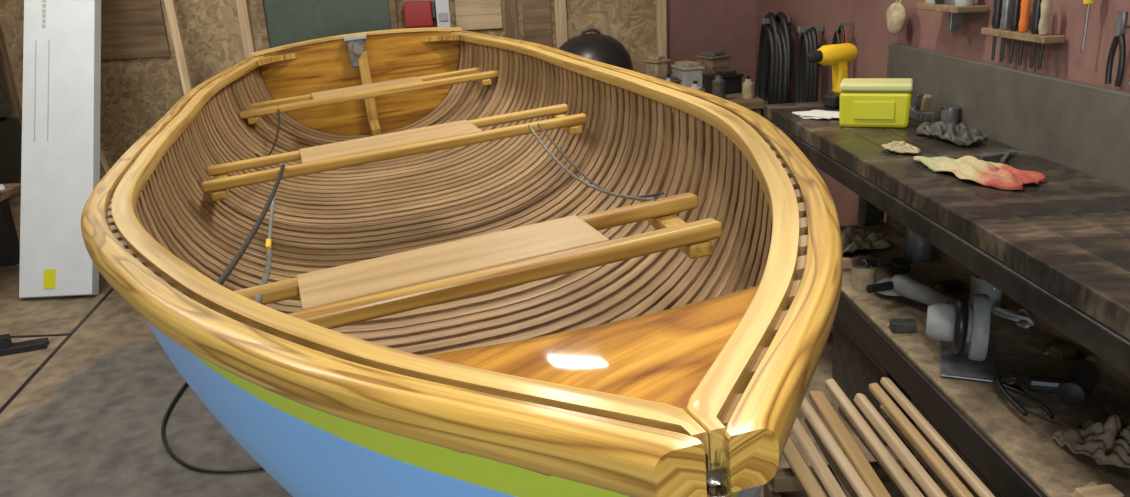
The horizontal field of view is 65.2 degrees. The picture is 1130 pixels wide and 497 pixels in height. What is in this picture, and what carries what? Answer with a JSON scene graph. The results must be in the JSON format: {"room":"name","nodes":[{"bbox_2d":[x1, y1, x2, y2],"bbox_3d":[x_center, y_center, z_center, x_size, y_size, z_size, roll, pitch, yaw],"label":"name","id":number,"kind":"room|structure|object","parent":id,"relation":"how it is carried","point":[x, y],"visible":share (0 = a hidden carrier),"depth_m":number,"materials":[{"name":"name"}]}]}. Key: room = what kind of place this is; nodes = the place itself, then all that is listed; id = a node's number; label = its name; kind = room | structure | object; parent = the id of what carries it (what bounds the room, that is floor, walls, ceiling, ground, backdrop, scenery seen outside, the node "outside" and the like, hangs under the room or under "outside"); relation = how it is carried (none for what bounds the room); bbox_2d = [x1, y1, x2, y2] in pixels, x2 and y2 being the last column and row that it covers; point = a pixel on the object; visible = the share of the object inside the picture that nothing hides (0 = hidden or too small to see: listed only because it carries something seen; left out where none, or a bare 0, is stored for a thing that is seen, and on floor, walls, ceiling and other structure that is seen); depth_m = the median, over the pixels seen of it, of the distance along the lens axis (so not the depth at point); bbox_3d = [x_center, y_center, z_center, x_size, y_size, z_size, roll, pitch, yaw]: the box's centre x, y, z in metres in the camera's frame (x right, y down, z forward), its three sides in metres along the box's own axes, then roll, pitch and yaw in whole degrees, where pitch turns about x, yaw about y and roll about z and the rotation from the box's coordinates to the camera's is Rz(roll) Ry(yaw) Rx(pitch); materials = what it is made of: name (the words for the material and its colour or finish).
{"room":"boat workshop","nodes":[
{"label":"boat workshop","id":0,"kind":"room"},
{"bbox_2d":[0,0,756,179],"bbox_3d":[-1.563,-1.478,5.375,5.700,2.700,0.100,-4,18,-2],"label":"wall","id":1,"kind":"structure","parent":0,"point":[136,93],"depth_m":5.44,"materials":[{"name":"paint"}]},
{"bbox_2d":[0,24,21,128],"bbox_3d":[-3.402,-1.327,5.234,0.090,2.680,0.045,-4,18,-2],"label":"trim","id":2,"kind":"structure","parent":1,"relation":"attached to","point":[6,71],"depth_m":5.33,"materials":[{"name":"brown wood"}]},
{"bbox_2d":[101,0,170,59],"bbox_3d":[-2.613,-1.533,5.225,0.400,0.800,0.020,-4,18,-2],"label":"plywood sheet","id":3,"kind":"object","parent":1,"relation":"attached to","point":[130,29],"visible":1,"depth_m":5.29,"materials":[{"name":"brown wood"}]},
{"bbox_2d":[236,0,256,58],"bbox_3d":[-1.927,-1.422,5.293,0.060,2.680,0.045,-4,18,-2],"label":"trim","id":4,"kind":"structure","parent":1,"relation":"attached to","point":[244,17],"depth_m":5.30,"materials":[{"name":"brown wood"}]},
{"bbox_2d":[256,0,398,53],"bbox_3d":[-1.433,-1.554,5.266,0.820,0.780,0.045,-4,18,-2],"label":"chalkboard","id":5,"kind":"object","parent":1,"relation":"attached to","point":[281,22],"visible":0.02,"depth_m":5.31,"materials":[{"name":"green"}]},
{"bbox_2d":[403,1,435,27],"bbox_3d":[-0.875,-1.418,5.342,0.190,0.150,0.070,-4,18,-2],"label":"switch box","id":6,"kind":"object","parent":1,"relation":"attached to","point":[416,13],"visible":1,"depth_m":5.31,"materials":[{"name":"red paint"}]},
{"bbox_2d":[435,0,450,26],"bbox_3d":[-0.738,-1.493,5.294,0.080,0.380,0.030,-4,18,-2],"label":"wall panel","id":7,"kind":"object","parent":1,"relation":"attached to","point":[442,6],"depth_m":5.30,"materials":[{"name":"plastic"}]},
{"bbox_2d":[439,12,447,20],"bbox_3d":[-0.732,-1.392,5.306,0.050,0.050,0.010,-4,18,-2],"label":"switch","id":8,"kind":"object","parent":7,"relation":"attached to","point":[442,16],"visible":1,"depth_m":5.30,"materials":[{"name":"grey plastic"}]},
{"bbox_2d":[454,0,502,29],"bbox_3d":[-0.538,-1.647,5.314,0.280,0.640,0.020,-4,18,-2],"label":"plywood sheet","id":9,"kind":"object","parent":1,"relation":"attached to","point":[470,14],"visible":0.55,"depth_m":5.38,"materials":[{"name":"brown wood"}]},
{"bbox_2d":[505,0,518,39],"bbox_3d":[-0.331,-1.524,5.356,0.070,2.680,0.045,-4,18,-2],"label":"trim","id":10,"kind":"structure","parent":1,"relation":"attached to","point":[510,5],"depth_m":5.38,"materials":[{"name":"brown wood"}]},
{"bbox_2d":[522,0,552,46],"bbox_3d":[-0.183,-1.641,5.338,0.170,1.700,0.020,-4,18,-2],"label":"plywood sheet","id":11,"kind":"object","parent":1,"relation":"attached to","point":[536,13],"visible":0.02,"depth_m":5.41,"materials":[{"name":"brown wood"}]},
{"bbox_2d":[554,0,567,48],"bbox_3d":[-0.032,-1.543,5.368,0.070,2.680,0.045,-4,18,-2],"label":"trim","id":12,"kind":"structure","parent":1,"relation":"attached to","point":[559,5],"depth_m":5.40,"materials":[{"name":"brown wood"}]},
{"bbox_2d":[656,0,666,58],"bbox_3d":[0.586,-1.583,5.393,0.060,2.680,0.045,-4,18,-2],"label":"trim","id":13,"kind":"structure","parent":1,"relation":"attached to","point":[661,5],"depth_m":5.44,"materials":[{"name":"brown wood"}]},
{"bbox_2d":[0,263,913,496],"bbox_3d":[-1.212,1.095,1.966,5.800,0.100,8.400,-4,18,-2],"label":"floor","id":14,"kind":"structure","parent":0,"point":[88,423],"depth_m":3.29,"materials":[{"name":"grey concrete"}]},
{"bbox_2d":[0,183,20,243],"bbox_3d":[-3.244,-0.005,4.646,0.600,0.520,0.600,-4,18,-2],"label":"side table","id":15,"kind":"object","parent":14,"relation":"on","point":[12,191],"visible":0.3,"depth_m":4.82,"materials":[{"name":"brown wood"}]},
{"bbox_2d":[0,68,21,265],"bbox_3d":[-3.550,-0.561,5.131,0.600,1.305,0.420,-4,18,-2],"label":"crates","id":16,"kind":"object","parent":14,"relation":"on","point":[10,129],"visible":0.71,"depth_m":5.15,"materials":[{"name":"black plastic"}]},
{"bbox_2d":[0,334,48,355],"bbox_3d":[-2.437,0.418,3.937,0.220,0.080,0.070,-9,19,-19],"label":"bracket","id":17,"kind":"object","parent":14,"relation":"on","point":[7,347],"visible":1,"depth_m":3.92,"materials":[{"name":"black metal"}]},
{"bbox_2d":[10,333,69,337],"bbox_3d":[-3.169,0.441,4.110,1.753,0.008,0.016,-3,18,1],"label":"trim","id":18,"kind":"structure","parent":14,"relation":"on","point":[66,334],"depth_m":4.09,"materials":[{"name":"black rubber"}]},
{"bbox_2d":[0,288,113,413],"bbox_3d":[-2.234,0.505,3.767,0.018,0.008,2.717,-6,18,-8],"label":"joint","id":19,"kind":"object","parent":14,"relation":"on","point":[83,320],"depth_m":3.87,"materials":[{"name":"black rubber"}]},
{"bbox_2d":[19,0,100,297],"bbox_3d":[-2.679,-0.943,4.704,0.380,2.218,1.037,-3,18,1],"label":"board","id":20,"kind":"object","parent":14,"relation":"on","point":[60,155],"visible":1,"depth_m":4.63,"materials":[{"name":"grey plastic"}]},
{"bbox_2d":[34,40,35,141],"bbox_3d":[-2.794,-0.832,4.657,0.004,0.550,0.003,-3,-6,0],"label":"print","id":21,"kind":"object","parent":20,"relation":"attached to","point":[35,40],"depth_m":4.66},
{"bbox_2d":[42,0,45,27],"bbox_3d":[-2.776,-1.307,4.706,0.024,0.248,0.112,-4,18,-2],"label":"print","id":22,"kind":"object","parent":20,"relation":"attached to","point":[43,1],"depth_m":4.70,"materials":[{"name":"white paper"}]},
{"bbox_2d":[47,40,49,140],"bbox_3d":[-2.724,-0.835,4.656,0.004,0.550,0.003,-3,-6,1],"label":"print","id":23,"kind":"object","parent":20,"relation":"attached to","point":[49,40],"depth_m":4.65},
{"bbox_2d":[100,149,109,173],"bbox_3d":[-2.766,-0.700,5.118,0.856,1.507,0.030,12,23,38],"label":"batten","id":24,"kind":"object","parent":14,"relation":"on","point":[103,162],"visible":0.02,"depth_m":5.10,"materials":[{"name":"brown wood"}]},
{"bbox_2d":[164,0,192,94],"bbox_3d":[-2.235,-1.060,5.170,0.055,2.107,0.426,-14,21,-31],"label":"batten","id":25,"kind":"object","parent":14,"relation":"on","point":[170,7],"visible":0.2,"depth_m":5.14,"materials":[{"name":"brown wood"}]},
{"bbox_2d":[161,382,262,472],"bbox_3d":[-1.154,0.648,3.130,1.040,0.011,0.489,6,20,25],"label":"cable","id":26,"kind":"object","parent":14,"relation":"on","point":[168,449],"visible":0.69,"depth_m":2.96,"materials":[{"name":"black rubber"}]},
{"bbox_2d":[559,29,632,70],"bbox_3d":[0.184,-0.680,5.139,0.492,1.166,0.511,-4,18,-2],"label":"grill","id":27,"kind":"object","parent":14,"relation":"on","point":[597,46],"visible":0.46,"depth_m":4.88,"materials":[{"name":"black metal"}]},
{"bbox_2d":[702,84,764,114],"bbox_3d":[0.748,-0.503,5.095,0.560,0.800,0.900,-4,18,-2],"label":"table","id":28,"kind":"object","parent":14,"relation":"on","point":[755,104],"visible":0.05,"depth_m":4.59,"materials":[{"name":"brown wood"}]},
{"bbox_2d":[643,55,669,76],"bbox_3d":[0.545,-1.057,5.250,0.115,0.172,0.115,-16,22,-35],"label":"bin","id":29,"kind":"object","parent":28,"relation":"on","point":[656,64],"visible":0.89,"depth_m":5.21,"materials":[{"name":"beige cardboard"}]},
{"bbox_2d":[645,62,667,76],"bbox_3d":[0.546,-1.046,5.254,0.100,0.150,0.100,-16,22,-35],"label":"tray","id":30,"kind":"object","parent":29,"relation":"on","point":[651,68],"depth_m":5.21,"materials":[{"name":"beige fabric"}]},
{"bbox_2d":[654,74,681,84],"bbox_3d":[0.552,-0.894,4.851,0.155,0.112,0.135,-4,18,-2],"label":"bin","id":31,"kind":"object","parent":28,"relation":"on","point":[675,79],"visible":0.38,"depth_m":4.80,"materials":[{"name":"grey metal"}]},
{"bbox_2d":[665,73,673,82],"bbox_3d":[0.544,-0.840,4.625,0.070,0.150,0.070,-4,18,-2],"label":"spray can","id":32,"kind":"object","parent":28,"relation":"on","point":[668,77],"visible":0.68,"depth_m":4.60,"materials":[{"name":"grey metal"}]},
{"bbox_2d":[671,61,704,87],"bbox_3d":[0.713,-1.013,5.138,0.135,0.142,0.215,-6,18,-10],"label":"bin","id":33,"kind":"object","parent":28,"relation":"on","point":[688,72],"visible":0.91,"depth_m":5.05,"materials":[{"name":"grey plastic"}]},
{"bbox_2d":[673,68,702,87],"bbox_3d":[0.714,-1.002,5.141,0.120,0.120,0.200,-6,18,-10],"label":"tray","id":34,"kind":"object","parent":33,"relation":"on","point":[687,75],"depth_m":5.05,"materials":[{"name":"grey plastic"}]},
{"bbox_2d":[690,81,701,90],"bbox_3d":[0.685,-0.827,4.638,0.070,0.104,0.070,-4,18,-2],"label":"bottle","id":35,"kind":"object","parent":28,"relation":"on","point":[695,85],"visible":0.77,"depth_m":4.61,"materials":[{"name":"grey plastic"}]},
{"bbox_2d":[695,51,730,83],"bbox_3d":[0.876,-1.073,5.233,0.145,0.182,0.165,-12,20,-27],"label":"bin","id":36,"kind":"object","parent":28,"relation":"on","point":[711,60],"visible":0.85,"depth_m":5.17,"materials":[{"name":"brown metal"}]},
{"bbox_2d":[712,71,725,98],"bbox_3d":[0.804,-0.851,4.617,0.070,0.150,0.070,-4,18,-2],"label":"bottle","id":37,"kind":"object","parent":28,"relation":"on","point":[718,84],"visible":0.84,"depth_m":4.59,"materials":[{"name":"black plastic"}]},
{"bbox_2d":[702,69,743,93],"bbox_3d":[0.870,-0.920,4.862,0.175,0.122,0.155,-9,19,-19],"label":"bin","id":38,"kind":"object","parent":28,"relation":"on","point":[733,79],"visible":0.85,"depth_m":4.82,"materials":[{"name":"black plastic"}]},
{"bbox_2d":[705,77,741,93],"bbox_3d":[0.871,-0.909,4.865,0.160,0.100,0.140,-9,19,-19],"label":"tray","id":39,"kind":"object","parent":38,"relation":"on","point":[733,84],"depth_m":4.82,"materials":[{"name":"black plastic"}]},
{"bbox_2d":[742,76,753,98],"bbox_3d":[0.964,-0.851,4.647,0.060,0.115,0.060,-4,18,-2],"label":"bottle","id":40,"kind":"object","parent":28,"relation":"on","point":[748,85],"visible":1,"depth_m":4.63,"materials":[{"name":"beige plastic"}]},
{"bbox_2d":[764,458,948,496],"bbox_3d":[0.702,0.792,1.774,0.400,0.400,0.800,-4,18,-2],"label":"crate","id":41,"kind":"object","parent":14,"relation":"on","point":[784,483],"visible":0.24,"depth_m":2.02,"materials":[{"name":"brown wood"}]},
{"bbox_2d":[783,377,994,496],"bbox_3d":[0.718,0.579,1.648,0.355,0.176,1.251,-5,18,-5],"label":"wooden slats","id":42,"kind":"object","parent":41,"relation":"on","point":[856,476],"visible":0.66,"depth_m":1.95,"materials":[{"name":"brown wood"}]},
{"bbox_2d":[832,316,914,444],"bbox_3d":[1.179,0.421,3.051,0.370,0.275,0.530,-4,18,-2],"label":"crate","id":43,"kind":"object","parent":14,"relation":"on","point":[854,367],"visible":0.23,"depth_m":3.04,"materials":[{"name":"brown wood"}]},
{"bbox_2d":[764,43,1129,496],"bbox_3d":[1.186,0.384,1.723,0.517,1.170,4.100,-4,18,-2],"label":"workbench","id":44,"kind":"object","parent":14,"relation":"on","point":[1057,249],"visible":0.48,"depth_m":2.23,"materials":[{"name":"brown wood"}]},
{"bbox_2d":[792,110,838,118],"bbox_3d":[0.950,-0.491,3.235,0.198,0.010,0.214,-4,18,-2],"label":"paper sheets","id":45,"kind":"object","parent":44,"relation":"on","point":[813,114],"visible":0.82,"depth_m":3.22,"materials":[{"name":"grey paper"}]},
{"bbox_2d":[806,43,857,107],"bbox_3d":[1.006,-0.653,3.358,0.215,0.238,0.076,-10,19,-21],"label":"cordless drill","id":46,"kind":"object","parent":44,"relation":"on","point":[838,56],"visible":0.91,"depth_m":3.33,"materials":[{"name":"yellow plastic"}]},
{"bbox_2d":[843,257,851,268],"bbox_3d":[0.981,0.047,3.150,0.076,0.030,0.080,-4,18,-2],"label":"wood offcut","id":47,"kind":"object","parent":44,"relation":"on","point":[846,261],"visible":0.38,"depth_m":3.11,"materials":[{"name":"brown wood"}]},
{"bbox_2d":[850,258,877,291],"bbox_3d":[0.992,0.083,2.930,0.083,0.098,0.084,-4,18,-2],"label":"tin","id":48,"kind":"object","parent":44,"relation":"on","point":[863,270],"visible":0.96,"depth_m":2.90,"materials":[{"name":"beige metal"}]},
{"bbox_2d":[840,225,889,252],"bbox_3d":[1.089,-0.058,3.378,0.258,0.079,0.311,-4,18,-2],"label":"rag","id":49,"kind":"object","parent":44,"relation":"on","point":[853,239],"visible":0.63,"depth_m":3.30,"materials":[{"name":"beige fabric"}]},
{"bbox_2d":[839,78,912,127],"bbox_3d":[1.061,-0.498,3.019,0.232,0.148,0.150,4,19,20],"label":"toolbox","id":50,"kind":"object","parent":44,"relation":"on","point":[864,102],"visible":1,"depth_m":2.96,"materials":[{"name":"yellow plastic"}]},
{"bbox_2d":[880,255,911,272],"bbox_3d":[1.143,0.055,3.022,0.100,0.049,0.118,-4,18,-2],"label":"lead","id":51,"kind":"object","parent":44,"relation":"on","point":[894,261],"visible":1,"depth_m":3.03,"materials":[{"name":"black rubber"}]},
{"bbox_2d":[881,141,920,153],"bbox_3d":[0.996,-0.303,2.623,0.088,0.027,0.158,-5,18,-8],"label":"rag","id":52,"kind":"object","parent":44,"relation":"on","point":[899,147],"visible":1,"depth_m":2.60,"materials":[{"name":"beige fabric"}]},
{"bbox_2d":[887,319,916,332],"bbox_3d":[0.996,0.221,2.617,0.076,0.030,0.080,-1,18,6],"label":"wood offcut","id":53,"kind":"object","parent":44,"relation":"on","point":[895,325],"visible":1,"depth_m":2.58,"materials":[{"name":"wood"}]},
{"bbox_2d":[866,275,954,305],"bbox_3d":[1.062,0.135,2.756,0.175,0.068,0.295,-10,19,-21],"label":"grinder","id":54,"kind":"object","parent":44,"relation":"on","point":[906,286],"visible":0.94,"depth_m":2.75,"materials":[{"name":"grey plastic"}]},
{"bbox_2d":[904,227,933,261],"bbox_3d":[1.276,-0.031,3.174,0.104,0.135,0.104,-4,18,-2],"label":"tin","id":55,"kind":"object","parent":44,"relation":"on","point":[916,248],"visible":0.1,"depth_m":3.14,"materials":[{"name":"grey metal"}]},
{"bbox_2d":[909,93,935,121],"bbox_3d":[1.242,-0.511,3.121,0.055,0.092,0.200,-3,18,-1],"label":"plane","id":56,"kind":"object","parent":44,"relation":"on","point":[919,110],"visible":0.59,"depth_m":3.04,"materials":[{"name":"grey metal"}]},
{"bbox_2d":[935,279,962,293],"bbox_3d":[1.251,0.117,2.893,0.076,0.030,0.080,-8,19,-16],"label":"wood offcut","id":57,"kind":"object","parent":44,"relation":"on","point":[948,286],"visible":1,"depth_m":2.86,"materials":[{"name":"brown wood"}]},
{"bbox_2d":[940,105,959,124],"bbox_3d":[1.279,-0.439,2.936,0.058,0.066,0.058,-4,18,-2],"label":"tin","id":58,"kind":"object","parent":44,"relation":"on","point":[949,113],"visible":0.84,"depth_m":2.91,"materials":[{"name":"grey metal"}]},
{"bbox_2d":[916,121,986,145],"bbox_3d":[1.217,-0.373,2.760,0.155,0.053,0.293,-7,19,-13],"label":"rag","id":59,"kind":"object","parent":44,"relation":"on","point":[960,134],"visible":1,"depth_m":2.72,"materials":[{"name":"grey fabric"}]},
{"bbox_2d":[926,293,997,381],"bbox_3d":[1.073,0.201,2.381,0.180,0.201,0.283,4,20,21],"label":"grinder","id":60,"kind":"object","parent":44,"relation":"on","point":[967,351],"visible":0.96,"depth_m":2.33,"materials":[{"name":"grey metal"}]},
{"bbox_2d":[913,156,1045,189],"bbox_3d":[1.078,-0.219,2.332,0.188,0.040,0.385,-10,19,-21],"label":"rag","id":61,"kind":"object","parent":44,"relation":"on","point":[997,175],"visible":1,"depth_m":2.28,"materials":[{"name":"fabric"}]},
{"bbox_2d":[969,271,1001,310],"bbox_3d":[1.303,0.122,2.730,0.094,0.117,0.094,-4,18,-2],"label":"tin","id":62,"kind":"object","parent":44,"relation":"on","point":[979,285],"visible":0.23,"depth_m":2.70,"materials":[{"name":"grey plastic"}]},
{"bbox_2d":[841,222,1129,496],"bbox_3d":[1.218,0.527,1.745,0.440,0.030,3.950,-4,18,-2],"label":"shelf","id":63,"kind":"object","parent":44,"relation":"attached to","point":[1023,448],"depth_m":2.25,"materials":[{"name":"brown wood"}]},
{"bbox_2d":[980,150,1016,162],"bbox_3d":[1.231,-0.262,2.484,0.122,0.011,0.072,-16,22,-35],"label":"pliers","id":64,"kind":"object","parent":44,"relation":"on","point":[1005,155],"visible":1,"depth_m":2.48,"materials":[{"name":"grey metal"}]},
{"bbox_2d":[886,215,1129,390],"bbox_3d":[1.431,0.304,1.686,0.020,0.440,3.950,-4,18,-2],"label":"shelf","id":65,"kind":"object","parent":44,"relation":"attached to","point":[1108,372],"depth_m":2.56,"materials":[{"name":"brown wood"}]},
{"bbox_2d":[992,307,1033,328],"bbox_3d":[1.314,0.198,2.567,0.077,0.045,0.153,-4,18,-2],"label":"metal clamp","id":66,"kind":"object","parent":44,"relation":"on","point":[1014,316],"visible":1,"depth_m":2.55,"materials":[{"name":"grey metal"}]},
{"bbox_2d":[992,376,1054,418],"bbox_3d":[1.099,0.356,2.133,0.089,0.052,0.186,-4,18,-2],"label":"pliers","id":67,"kind":"object","parent":44,"relation":"on","point":[1009,383],"visible":1,"depth_m":2.13,"materials":[{"name":"black metal"}]},
{"bbox_2d":[1044,343,1078,360],"bbox_3d":[1.340,0.274,2.401,0.076,0.030,0.080,-9,19,-18],"label":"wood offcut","id":68,"kind":"object","parent":44,"relation":"on","point":[1065,351],"visible":1,"depth_m":2.37,"materials":[{"name":"brown wood"}]},
{"bbox_2d":[1026,356,1099,405],"bbox_3d":[1.248,0.313,2.198,0.138,0.072,0.225,13,24,39],"label":"drill","id":69,"kind":"object","parent":44,"relation":"on","point":[1081,377],"visible":1,"depth_m":2.13,"materials":[{"name":"black plastic"}]},
{"bbox_2d":[1052,413,1129,467],"bbox_3d":[1.192,0.408,1.922,0.196,0.086,0.200,-4,18,-2],"label":"rag","id":70,"kind":"object","parent":44,"relation":"on","point":[1107,441],"visible":1,"depth_m":1.92,"materials":[{"name":"fabric"}]},
{"bbox_2d":[1070,482,1123,496],"bbox_3d":[1.062,0.491,1.782,0.078,0.030,0.080,-5,18,-6],"label":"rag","id":71,"kind":"object","parent":44,"relation":"on","point":[1092,489],"visible":1,"depth_m":1.76,"materials":[{"name":"beige fabric"}]},
{"bbox_2d":[1105,11,1129,86],"bbox_3d":[1.366,-0.490,2.167,0.036,0.178,0.058,-4,18,-2],"label":"pliers","id":72,"kind":"object","parent":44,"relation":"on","point":[1120,31],"visible":1,"depth_m":2.15,"materials":[{"name":"black metal"}]},
{"bbox_2d":[911,398,1001,496],"bbox_3d":[1.219,0.636,2.386,0.370,0.275,0.530,-4,18,-2],"label":"crate","id":73,"kind":"object","parent":14,"relation":"on","point":[959,453],"visible":0.15,"depth_m":2.35,"materials":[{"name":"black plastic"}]},
{"bbox_3d":[-0.199,0.613,2.128,0.593,0.642,0.513,-8,19,-14],"label":"sawhorse","id":74,"kind":"object","parent":14,"relation":"on","visible":0},
{"bbox_2d":[81,27,842,496],"bbox_3d":[-0.453,-0.208,2.607,1.480,0.592,4.222,-8,19,-14],"label":"rowboat","id":75,"kind":"object","parent":74,"relation":"on","point":[433,261],"visible":1,"depth_m":1.58,"materials":[{"name":"paint"}]},
{"bbox_2d":[755,0,1129,224],"bbox_3d":[1.468,-0.379,1.546,0.100,2.700,8.200,-4,18,-2],"label":"wall","id":76,"kind":"structure","parent":0,"point":[869,32],"depth_m":3.16,"materials":[{"name":"paint"}]},
{"bbox_2d":[755,12,791,116],"bbox_3d":[1.162,-0.969,4.905,0.156,0.682,0.531,-6,18,-11],"label":"hose","id":77,"kind":"object","parent":76,"relation":"hanging from","point":[774,63],"visible":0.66,"depth_m":4.74,"materials":[{"name":"black rubber"}]},
{"bbox_2d":[796,25,823,102],"bbox_3d":[1.209,-0.822,4.388,0.125,0.549,0.254,-4,18,-2],"label":"hose","id":78,"kind":"object","parent":76,"relation":"hanging from","point":[806,71],"visible":0.63,"depth_m":4.29,"materials":[{"name":"black rubber"}]},
{"bbox_2d":[830,22,851,92],"bbox_3d":[1.247,-0.846,3.977,0.068,0.338,0.136,-4,18,-2],"label":"cord","id":79,"kind":"object","parent":76,"relation":"hanging from","point":[840,35],"visible":0.41,"depth_m":3.92,"materials":[{"name":"black plastic"}]},
{"bbox_2d":[886,0,906,34],"bbox_3d":[1.254,-0.880,3.340,0.064,0.140,0.121,-4,18,-2],"label":"cloth bag","id":80,"kind":"object","parent":76,"relation":"hanging from","point":[896,15],"visible":1,"depth_m":3.31,"materials":[{"name":"beige fabric"}]},
{"bbox_2d":[916,0,987,30],"bbox_3d":[1.276,-0.809,2.921,0.100,0.170,0.300,-4,18,-2],"label":"shelf","id":81,"kind":"object","parent":76,"relation":"attached to","point":[956,8],"visible":1,"depth_m":2.88,"materials":[{"name":"brown wood"}]},
{"bbox_2d":[935,0,944,3],"bbox_3d":[1.266,-0.861,2.946,0.056,0.085,0.055,-4,18,-2],"label":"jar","id":82,"kind":"object","parent":81,"relation":"on","point":[936,1],"depth_m":2.94,"materials":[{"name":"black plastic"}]},
{"bbox_2d":[944,0,954,4],"bbox_3d":[1.270,-0.840,2.880,0.056,0.085,0.055,-4,18,-2],"label":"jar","id":83,"kind":"object","parent":81,"relation":"on","point":[946,2],"depth_m":2.87,"materials":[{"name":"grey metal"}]},
{"bbox_2d":[955,0,973,5],"bbox_3d":[1.274,-0.818,2.813,0.056,0.085,0.055,-4,18,-2],"label":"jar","id":84,"kind":"object","parent":81,"relation":"on","point":[957,2],"depth_m":2.80,"materials":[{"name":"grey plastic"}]},
{"bbox_2d":[981,0,1064,68],"bbox_3d":[1.321,-0.633,2.560,0.060,0.197,0.340,-4,18,-2],"label":"tool rack","id":85,"kind":"object","parent":76,"relation":"attached to","point":[1006,13],"visible":1,"depth_m":2.52,"materials":[{"name":"brown wood"}]},
{"bbox_2d":[1080,0,1094,52],"bbox_3d":[1.340,-0.610,2.263,0.030,0.215,0.029,-4,18,-2],"label":"screwdriver","id":86,"kind":"object","parent":76,"relation":"attached to","point":[1088,2],"visible":1,"depth_m":2.27,"materials":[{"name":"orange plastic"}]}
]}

